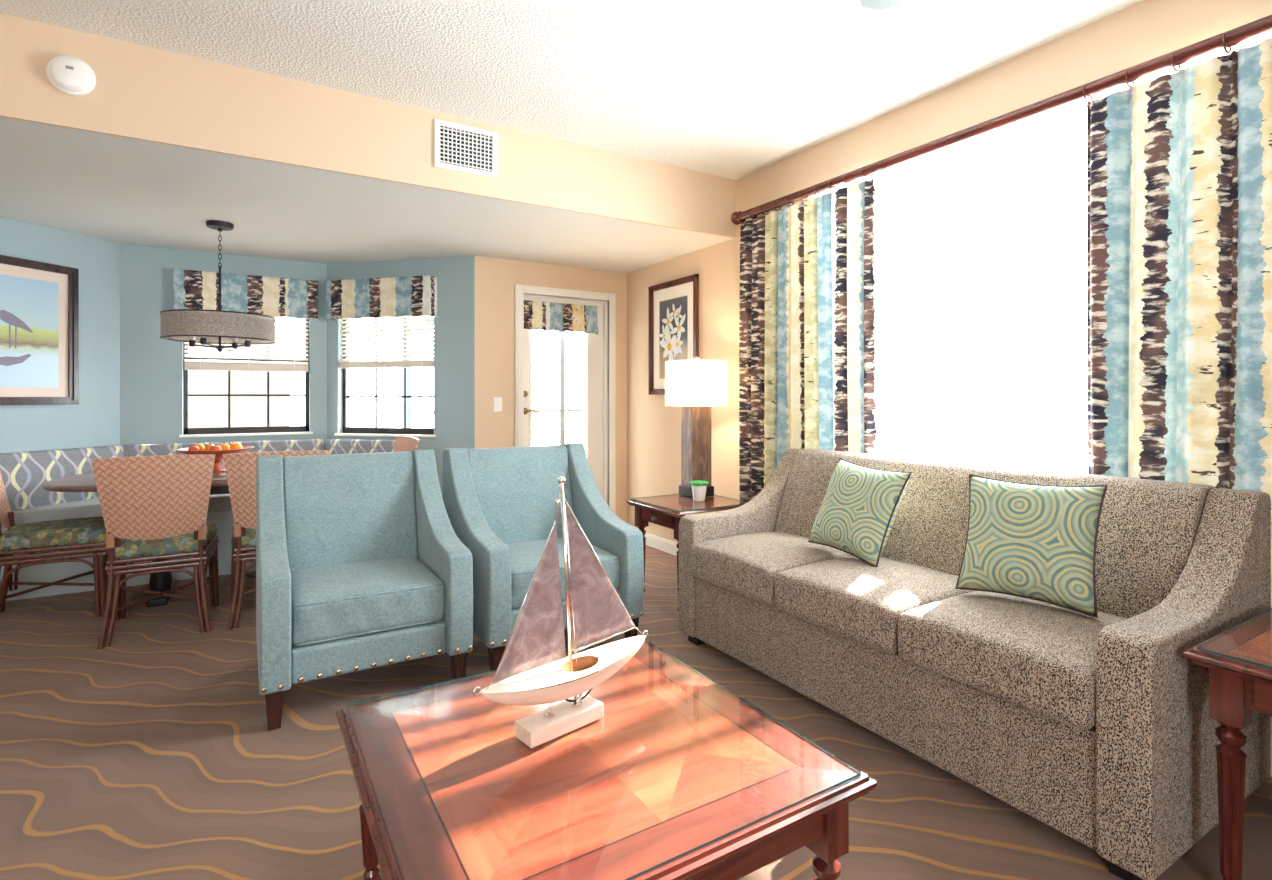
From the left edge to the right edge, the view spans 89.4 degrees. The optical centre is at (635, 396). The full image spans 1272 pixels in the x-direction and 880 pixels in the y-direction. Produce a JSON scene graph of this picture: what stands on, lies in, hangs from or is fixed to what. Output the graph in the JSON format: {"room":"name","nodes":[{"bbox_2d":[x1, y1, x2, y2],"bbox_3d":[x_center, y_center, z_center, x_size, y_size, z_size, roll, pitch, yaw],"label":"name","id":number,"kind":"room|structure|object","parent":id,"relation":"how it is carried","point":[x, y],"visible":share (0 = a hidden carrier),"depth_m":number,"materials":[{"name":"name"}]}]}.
{"room":"hotel room","nodes":[
{"label":"hotel room","id":0,"kind":"room"},
{"bbox_2d":[0,216,119,582],"bbox_3d":[-3.940,0.072,3.995,0.130,2.355,1.344,0,0,14],"label":"wall","id":1,"kind":"structure","parent":0,"point":[95,421],"depth_m":4.40,"materials":[{"name":"teal paint"}]},
{"bbox_2d":[0,255,78,404],"bbox_3d":[-3.886,-0.407,3.877,0.028,0.915,0.953,0,0,14],"label":"picture","id":2,"kind":"object","parent":1,"relation":"attached to","point":[39,301],"visible":1,"depth_m":4.12,"materials":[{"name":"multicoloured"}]},
{"bbox_2d":[0,274,58,387],"bbox_3d":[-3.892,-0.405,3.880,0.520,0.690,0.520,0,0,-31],"label":"print","id":3,"kind":"object","parent":2,"relation":"attached to","point":[29,304],"depth_m":4.08,"materials":[{"name":"multicoloured paper"}]},
{"bbox_2d":[120,244,326,456],"bbox_3d":[-3.175,0.072,5.039,1.350,2.355,0.130,0,0,-31],"label":"wall","id":4,"kind":"structure","parent":0,"point":[151,367],"depth_m":4.76,"materials":[{"name":"teal paint"}]},
{"bbox_2d":[173,269,317,319],"bbox_3d":[-3.009,-0.785,5.002,0.955,0.309,0.102,0,0,-31],"label":"window valance","id":5,"kind":"object","parent":4,"relation":"attached to","point":[192,289],"visible":0.9,"depth_m":4.95,"materials":[{"name":"fabric"}]},
{"bbox_2d":[179,318,312,437],"bbox_3d":[-3.058,-0.273,5.082,0.895,1.155,0.127,0,0,-31],"label":"window","id":6,"kind":"structure","parent":4,"relation":"in","point":[259,430],"depth_m":5.05,"materials":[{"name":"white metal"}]},
{"bbox_2d":[189,317,289,427],"bbox_3d":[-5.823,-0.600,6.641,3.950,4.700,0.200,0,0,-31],"label":"window pane","id":7,"kind":"structure","parent":6,"relation":"in","point":[204,411],"depth_m":7.33,"materials":[{"name":"clear glass"}]},
{"bbox_2d":[184,316,307,371],"bbox_3d":[-3.052,-0.526,5.072,0.835,0.643,0.048,0,0,-31],"label":"window blind","id":8,"kind":"object","parent":6,"relation":"attached to","point":[218,365],"visible":0.56,"depth_m":5.12,"materials":[{"name":"beige"}]},
{"bbox_2d":[0,13,735,237],"bbox_3d":[-1.922,-1.305,2.881,6.110,0.400,0.020,0,0,-31],"label":"wall","id":9,"kind":"structure","parent":0,"point":[140,92],"depth_m":3.08,"materials":[{"name":"beige paint"}]},
{"bbox_2d":[46,56,95,95],"bbox_3d":[-2.297,-1.312,2.613,0.156,0.156,0.048,0,0,-31],"label":"smoke detector","id":10,"kind":"object","parent":9,"relation":"attached to","point":[71,75],"visible":1,"depth_m":2.60,"materials":[{"name":"white plastic"}]},
{"bbox_2d":[434,119,497,177],"bbox_3d":[-0.915,-1.338,3.473,0.344,0.252,0.014,0,0,-31],"label":"air vent","id":11,"kind":"object","parent":9,"relation":"in","point":[476,153],"visible":1,"depth_m":3.47,"materials":[{"name":"white plastic"}]},
{"bbox_2d":[327,255,474,493],"bbox_3d":[-1.897,0.072,5.238,1.344,2.355,0.130,0,0,14],"label":"wall","id":12,"kind":"structure","parent":0,"point":[454,323],"depth_m":5.08,"materials":[{"name":"teal paint"}]},
{"bbox_2d":[326,275,436,319],"bbox_3d":[-2.044,-0.788,5.153,0.950,0.314,0.102,0,0,14],"label":"window valance","id":13,"kind":"object","parent":12,"relation":"attached to","point":[407,295],"visible":1,"depth_m":5.09,"materials":[{"name":"fabric"}]},
{"bbox_2d":[334,318,435,437],"bbox_3d":[-2.022,-0.265,5.244,0.920,1.170,0.127,0,0,14],"label":"window","id":14,"kind":"structure","parent":12,"relation":"in","point":[381,431],"depth_m":5.30,"materials":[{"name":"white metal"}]},
{"bbox_2d":[340,315,433,367],"bbox_3d":[-2.025,-0.544,5.233,0.860,0.608,0.048,0,0,14],"label":"window blind","id":15,"kind":"object","parent":14,"relation":"attached to","point":[350,362],"visible":0.66,"depth_m":5.22,"materials":[{"name":"beige"}]},
{"bbox_2d":[475,255,626,522],"bbox_3d":[-0.704,0.072,5.430,1.380,2.355,0.130,0,0,-31],"label":"wall","id":16,"kind":"structure","parent":0,"point":[496,279],"depth_m":5.16,"materials":[{"name":"beige paint"}]},
{"bbox_2d":[493,397,501,411],"bbox_3d":[-1.098,0.060,5.108,0.072,0.116,0.010,0,0,-31],"label":"light switch","id":17,"kind":"object","parent":16,"relation":"attached to","point":[497,401],"visible":1,"depth_m":5.10,"materials":[{"name":"white plastic"}]},
{"bbox_2d":[515,284,615,514],"bbox_3d":[-0.610,0.172,5.469,0.924,2.157,0.160,0,0,-31],"label":"door","id":18,"kind":"structure","parent":16,"relation":"in","point":[600,348],"depth_m":5.58,"materials":[{"name":"white wood"}]},
{"bbox_2d":[524,300,597,333],"bbox_3d":[-0.634,-0.665,5.398,0.699,0.239,0.053,0,0,-31],"label":"window valance","id":19,"kind":"object","parent":18,"relation":"attached to","point":[538,315],"visible":1,"depth_m":5.37,"materials":[{"name":"fabric"}]},
{"bbox_2d":[0,0,1141,272],"bbox_3d":[-0.994,-1.365,1.356,6.410,0.520,8.850,0,0,-31],"label":"ceiling","id":20,"kind":"structure","parent":0,"point":[731,89],"depth_m":3.03,"materials":[{"name":"white paint"}]},
{"bbox_2d":[160,220,275,351],"bbox_3d":[-2.647,-0.695,4.090,0.619,0.820,0.619,0,0,-31],"label":"pendant lamp","id":21,"kind":"object","parent":20,"relation":"hanging from","point":[209,327],"visible":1,"depth_m":3.90,"materials":[{"name":"dark iron"},{"name":"grey-brown woven linen fabric"}]},
{"bbox_2d":[859,0,900,10],"bbox_3d":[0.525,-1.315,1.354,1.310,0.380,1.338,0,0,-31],"label":"smoke detector","id":22,"kind":"object","parent":20,"relation":"hanging from","point":[878,5],"visible":1,"depth_m":2.03,"materials":[{"name":"white plastic"}]},
{"bbox_2d":[0,545,1271,879],"bbox_3d":[-0.994,1.310,1.356,6.410,0.120,8.850,0,0,-31],"label":"floor","id":23,"kind":"structure","parent":0,"point":[151,754],"depth_m":2.17,"materials":[{"name":"brown carpet"}]},
{"bbox_2d":[0,471,112,617],"bbox_3d":[-3.403,0.775,3.698,0.593,0.956,0.510,0,0,-35],"label":"dining chair","id":24,"kind":"object","parent":23,"relation":"on","point":[66,534],"visible":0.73,"depth_m":3.63,"materials":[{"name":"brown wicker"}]},
{"bbox_2d":[43,465,228,606],"bbox_3d":[-2.634,0.870,4.274,1.920,0.760,1.000,0,0,-31],"label":"dining table","id":25,"kind":"object","parent":23,"relation":"on","point":[163,581],"visible":0.26,"depth_m":3.85,"materials":[{"name":"brown wood"}]},
{"bbox_2d":[176,446,253,472],"bbox_3d":[-2.745,0.412,4.206,0.430,0.156,0.430,0,0,-31],"label":"fruit bowl","id":26,"kind":"object","parent":25,"relation":"on","point":[217,468],"visible":0.62,"depth_m":4.12,"materials":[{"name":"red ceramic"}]},
{"bbox_2d":[188,445,198,450],"bbox_3d":[-2.821,0.335,4.101,0.059,0.062,0.060,0,0,-31],"label":"fruit","id":27,"kind":"object","parent":26,"relation":"in","point":[191,448],"visible":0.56,"depth_m":4.08,"materials":[{"name":"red food"}]},
{"bbox_2d":[192,442,204,450],"bbox_3d":[-2.841,0.331,4.171,0.075,0.077,0.076,0,0,-31],"label":"fruit","id":28,"kind":"object","parent":26,"relation":"in","point":[201,447],"visible":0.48,"depth_m":4.16,"materials":[{"name":"orange food"}]},
{"bbox_2d":[204,444,214,450],"bbox_3d":[-2.745,0.337,4.148,0.071,0.073,0.072,0,0,-31],"label":"fruit","id":29,"kind":"object","parent":26,"relation":"in","point":[207,448],"visible":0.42,"depth_m":4.12,"materials":[{"name":"orange food"}]},
{"bbox_2d":[210,445,221,449],"bbox_3d":[-2.688,0.335,4.112,0.065,0.068,0.066,0,0,-31],"label":"fruit","id":30,"kind":"object","parent":26,"relation":"in","point":[216,447],"visible":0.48,"depth_m":4.09,"materials":[{"name":"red food"}]},
{"bbox_2d":[219,444,229,449],"bbox_3d":[-2.726,0.336,4.253,0.073,0.075,0.074,0,0,-31],"label":"fruit","id":31,"kind":"object","parent":26,"relation":"in","point":[223,446],"visible":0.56,"depth_m":4.23,"materials":[{"name":"orange food"}]},
{"bbox_2d":[230,442,241,449],"bbox_3d":[-2.646,0.332,4.255,0.071,0.073,0.072,0,0,-31],"label":"fruit","id":32,"kind":"object","parent":26,"relation":"in","point":[236,445],"visible":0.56,"depth_m":4.23,"materials":[{"name":"orange food"}]},
{"bbox_2d":[91,454,218,648],"bbox_3d":[-2.581,0.775,3.502,0.510,0.956,0.593,0,0,-30],"label":"dining chair","id":33,"kind":"object","parent":23,"relation":"on","point":[154,508],"visible":1,"depth_m":3.32,"materials":[{"name":"brown wicker"}]},
{"bbox_2d":[0,439,394,600],"bbox_3d":[-2.959,0.797,4.714,2.506,0.905,0.642,0,0,-31],"label":"bench","id":34,"kind":"object","parent":23,"relation":"on","point":[24,474],"visible":0.22,"depth_m":4.18,"materials":[{"name":"grey fabric"}]},
{"bbox_2d":[1,494,231,527],"bbox_3d":[-2.995,0.747,4.742,2.390,0.106,0.535,0,0,-31],"label":"seat cushion","id":35,"kind":"object","parent":34,"relation":"on","point":[89,506],"depth_m":4.10,"materials":[{"name":"fabric"}]},
{"bbox_2d":[223,450,328,629],"bbox_3d":[-2.096,0.775,3.762,0.510,0.956,0.593,0,0,-29],"label":"dining chair","id":36,"kind":"object","parent":23,"relation":"on","point":[240,468],"visible":0.46,"depth_m":3.50,"materials":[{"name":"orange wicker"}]},
{"bbox_2d":[256,449,472,730],"bbox_3d":[-1.251,0.760,2.914,0.800,0.979,0.810,0,0,-31],"label":"armchair","id":37,"kind":"object","parent":23,"relation":"on","point":[362,564],"visible":1,"depth_m":2.78,"materials":[{"name":"teal fabric"}]},
{"bbox_2d":[290,556,443,644],"bbox_3d":[-1.209,0.869,2.844,0.582,0.191,0.564,0,0,-31],"label":"seat cushion","id":38,"kind":"object","parent":37,"relation":"on","point":[347,600],"depth_m":2.66,"materials":[{"name":"teal fabric"}]},
{"bbox_2d":[393,436,418,451],"bbox_3d":[-1.904,0.775,4.615,0.593,0.956,0.510,0,0,-36],"label":"dining chair","id":39,"kind":"object","parent":23,"relation":"on","point":[402,443],"visible":0.02,"depth_m":4.83,"materials":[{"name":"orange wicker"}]},
{"bbox_2d":[442,443,643,670],"bbox_3d":[-0.507,0.760,3.355,0.800,0.979,0.810,0,0,-31],"label":"armchair","id":40,"kind":"object","parent":23,"relation":"on","point":[499,503],"visible":0.59,"depth_m":3.36,"materials":[{"name":"teal fabric"}]},
{"bbox_2d":[506,537,619,607],"bbox_3d":[-0.464,0.869,3.285,0.582,0.191,0.564,0,0,-31],"label":"seat cushion","id":41,"kind":"object","parent":40,"relation":"on","point":[526,552],"depth_m":3.17,"materials":[{"name":"teal fabric"}]},
{"bbox_2d":[336,639,876,879],"bbox_3d":[-0.133,1.020,1.505,0.936,0.460,0.936,0,0,-31],"label":"coffee table","id":42,"kind":"object","parent":23,"relation":"on","point":[680,776],"visible":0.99,"depth_m":1.33,"materials":[{"name":"brown wood"}]},
{"bbox_2d":[473,476,647,747],"bbox_3d":[-0.160,0.490,1.560,0.519,0.600,0.096,0,0,-42],"label":"model sailboat","id":43,"kind":"object","parent":42,"relation":"on","point":[596,613],"visible":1,"depth_m":1.54,"materials":[{"name":"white wood"}]},
{"bbox_2d":[626,494,747,609],"bbox_3d":[0.346,0.951,4.050,0.610,0.598,0.590,0,0,-31],"label":"end table","id":44,"kind":"object","parent":23,"relation":"on","point":[667,511],"visible":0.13,"depth_m":3.95,"materials":[{"name":"brown wood"}]},
{"bbox_2d":[665,357,727,497],"bbox_3d":[0.398,0.192,4.244,0.410,0.917,0.410,0,0,-31],"label":"table lamp","id":45,"kind":"object","parent":44,"relation":"on","point":[696,385],"visible":0.92,"depth_m":4.15,"materials":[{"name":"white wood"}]},
{"bbox_2d":[688,480,708,501],"bbox_3d":[0.396,0.585,4.027,0.129,0.130,0.130,0,0,-31],"label":"potted succulent","id":46,"kind":"object","parent":44,"relation":"on","point":[699,487],"visible":1,"depth_m":3.99,"materials":[{"name":"white ceramic"}]},
{"bbox_2d":[692,485,706,501],"bbox_3d":[0.396,0.601,4.027,0.096,0.098,0.096,0,0,-31],"label":"pot","id":47,"kind":"object","parent":44,"relation":"on","point":[698,491],"depth_m":3.99,"materials":[{"name":"white ceramic"}]},
{"bbox_2d":[678,448,1270,879],"bbox_3d":[1.098,0.769,2.657,0.898,0.962,2.020,0,0,-31],"label":"sofa","id":48,"kind":"object","parent":23,"relation":"on","point":[1100,730],"visible":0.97,"depth_m":2.05,"materials":[{"name":"beige fabric"}]},
{"bbox_2d":[690,532,852,605],"bbox_3d":[0.664,0.789,3.084,0.600,0.191,0.584,0,0,-31],"label":"seat cushion","id":49,"kind":"object","parent":48,"relation":"on","point":[745,565],"depth_m":2.95,"materials":[{"name":"beige fabric"}]},
{"bbox_2d":[808,458,911,566],"bbox_3d":[0.976,0.495,2.841,0.236,0.411,0.443,0,0,-23],"label":"throw pillow","id":50,"kind":"object","parent":48,"relation":"on","point":[858,510],"visible":1,"depth_m":2.74,"materials":[{"name":"green fabric"}]},
{"bbox_2d":[775,556,975,653],"bbox_3d":[0.971,0.789,2.580,0.600,0.191,0.584,0,0,-31],"label":"seat cushion","id":51,"kind":"object","parent":48,"relation":"on","point":[849,598],"depth_m":2.44,"materials":[{"name":"beige fabric"}]},
{"bbox_2d":[898,591,1127,729],"bbox_3d":[1.277,0.789,2.076,0.600,0.191,0.584,0,0,-31],"label":"seat cushion","id":52,"kind":"object","parent":48,"relation":"on","point":[1038,658],"depth_m":1.93,"materials":[{"name":"beige fabric"}]},
{"bbox_2d":[955,474,1106,617],"bbox_3d":[1.347,0.490,2.212,0.212,0.405,0.426,0,0,-43],"label":"throw pillow","id":53,"kind":"object","parent":48,"relation":"on","point":[1038,542],"visible":1,"depth_m":2.14,"materials":[{"name":"green fabric"}]},
{"bbox_2d":[1182,608,1271,879],"bbox_3d":[1.804,0.938,1.518,0.640,0.625,0.620,0,0,-31],"label":"end table","id":54,"kind":"object","parent":23,"relation":"on","point":[1238,659],"visible":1,"depth_m":1.58,"materials":[{"name":"brown wood"}]},
{"bbox_2d":[627,0,1271,542],"bbox_3d":[1.947,-0.128,2.553,0.160,2.755,7.800,0,0,-31],"label":"wall","id":55,"kind":"structure","parent":0,"point":[1145,30],"depth_m":3.61,"materials":[{"name":"beige paint"}]},
{"bbox_2d":[644,533,677,555],"bbox_3d":[1.873,1.200,2.508,0.014,0.100,7.540,0,0,-31],"label":"baseboard","id":56,"kind":"structure","parent":55,"relation":"attached to","point":[665,545],"depth_m":5.23,"materials":[{"name":"white wood"}]},
{"bbox_2d":[649,274,698,394],"bbox_3d":[0.288,-0.470,5.096,0.028,0.900,0.660,0,0,-31],"label":"flower picture","id":57,"kind":"object","parent":55,"relation":"attached to","point":[674,304],"visible":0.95,"depth_m":5.12,"materials":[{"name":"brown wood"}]},
{"bbox_2d":[659,296,686,378],"bbox_3d":[0.294,-0.465,5.100,0.001,0.630,0.390,0,0,-31],"label":"print","id":58,"kind":"object","parent":57,"relation":"attached to","point":[672,309],"depth_m":5.11,"materials":[{"name":"grey paper"}]},
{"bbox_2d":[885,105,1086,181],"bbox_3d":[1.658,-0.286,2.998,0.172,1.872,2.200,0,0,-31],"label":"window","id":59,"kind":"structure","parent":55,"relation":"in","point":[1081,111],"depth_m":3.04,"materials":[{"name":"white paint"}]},
{"bbox_2d":[731,14,1271,224],"bbox_3d":[1.572,-1.205,2.899,0.122,0.088,3.476,0,0,-31],"label":"curtain rod","id":60,"kind":"object","parent":55,"relation":"attached to","point":[1261,27],"visible":0.87,"depth_m":2.64,"materials":[{"name":"brown wood"}]},
{"bbox_2d":[738,166,885,501],"bbox_3d":[0.989,-0.001,3.824,0.101,2.462,1.124,0,0,-31],"label":"curtain","id":61,"kind":"object","parent":60,"relation":"hanging from","point":[812,302],"visible":0.78,"depth_m":3.73,"materials":[{"name":"fabric"}]},
{"bbox_2d":[1083,32,1271,776],"bbox_3d":[2.063,-0.001,2.059,0.101,2.462,1.131,0,0,-31],"label":"curtain","id":62,"kind":"object","parent":60,"relation":"hanging from","point":[1179,164],"visible":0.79,"depth_m":2.28,"materials":[{"name":"fabric"}]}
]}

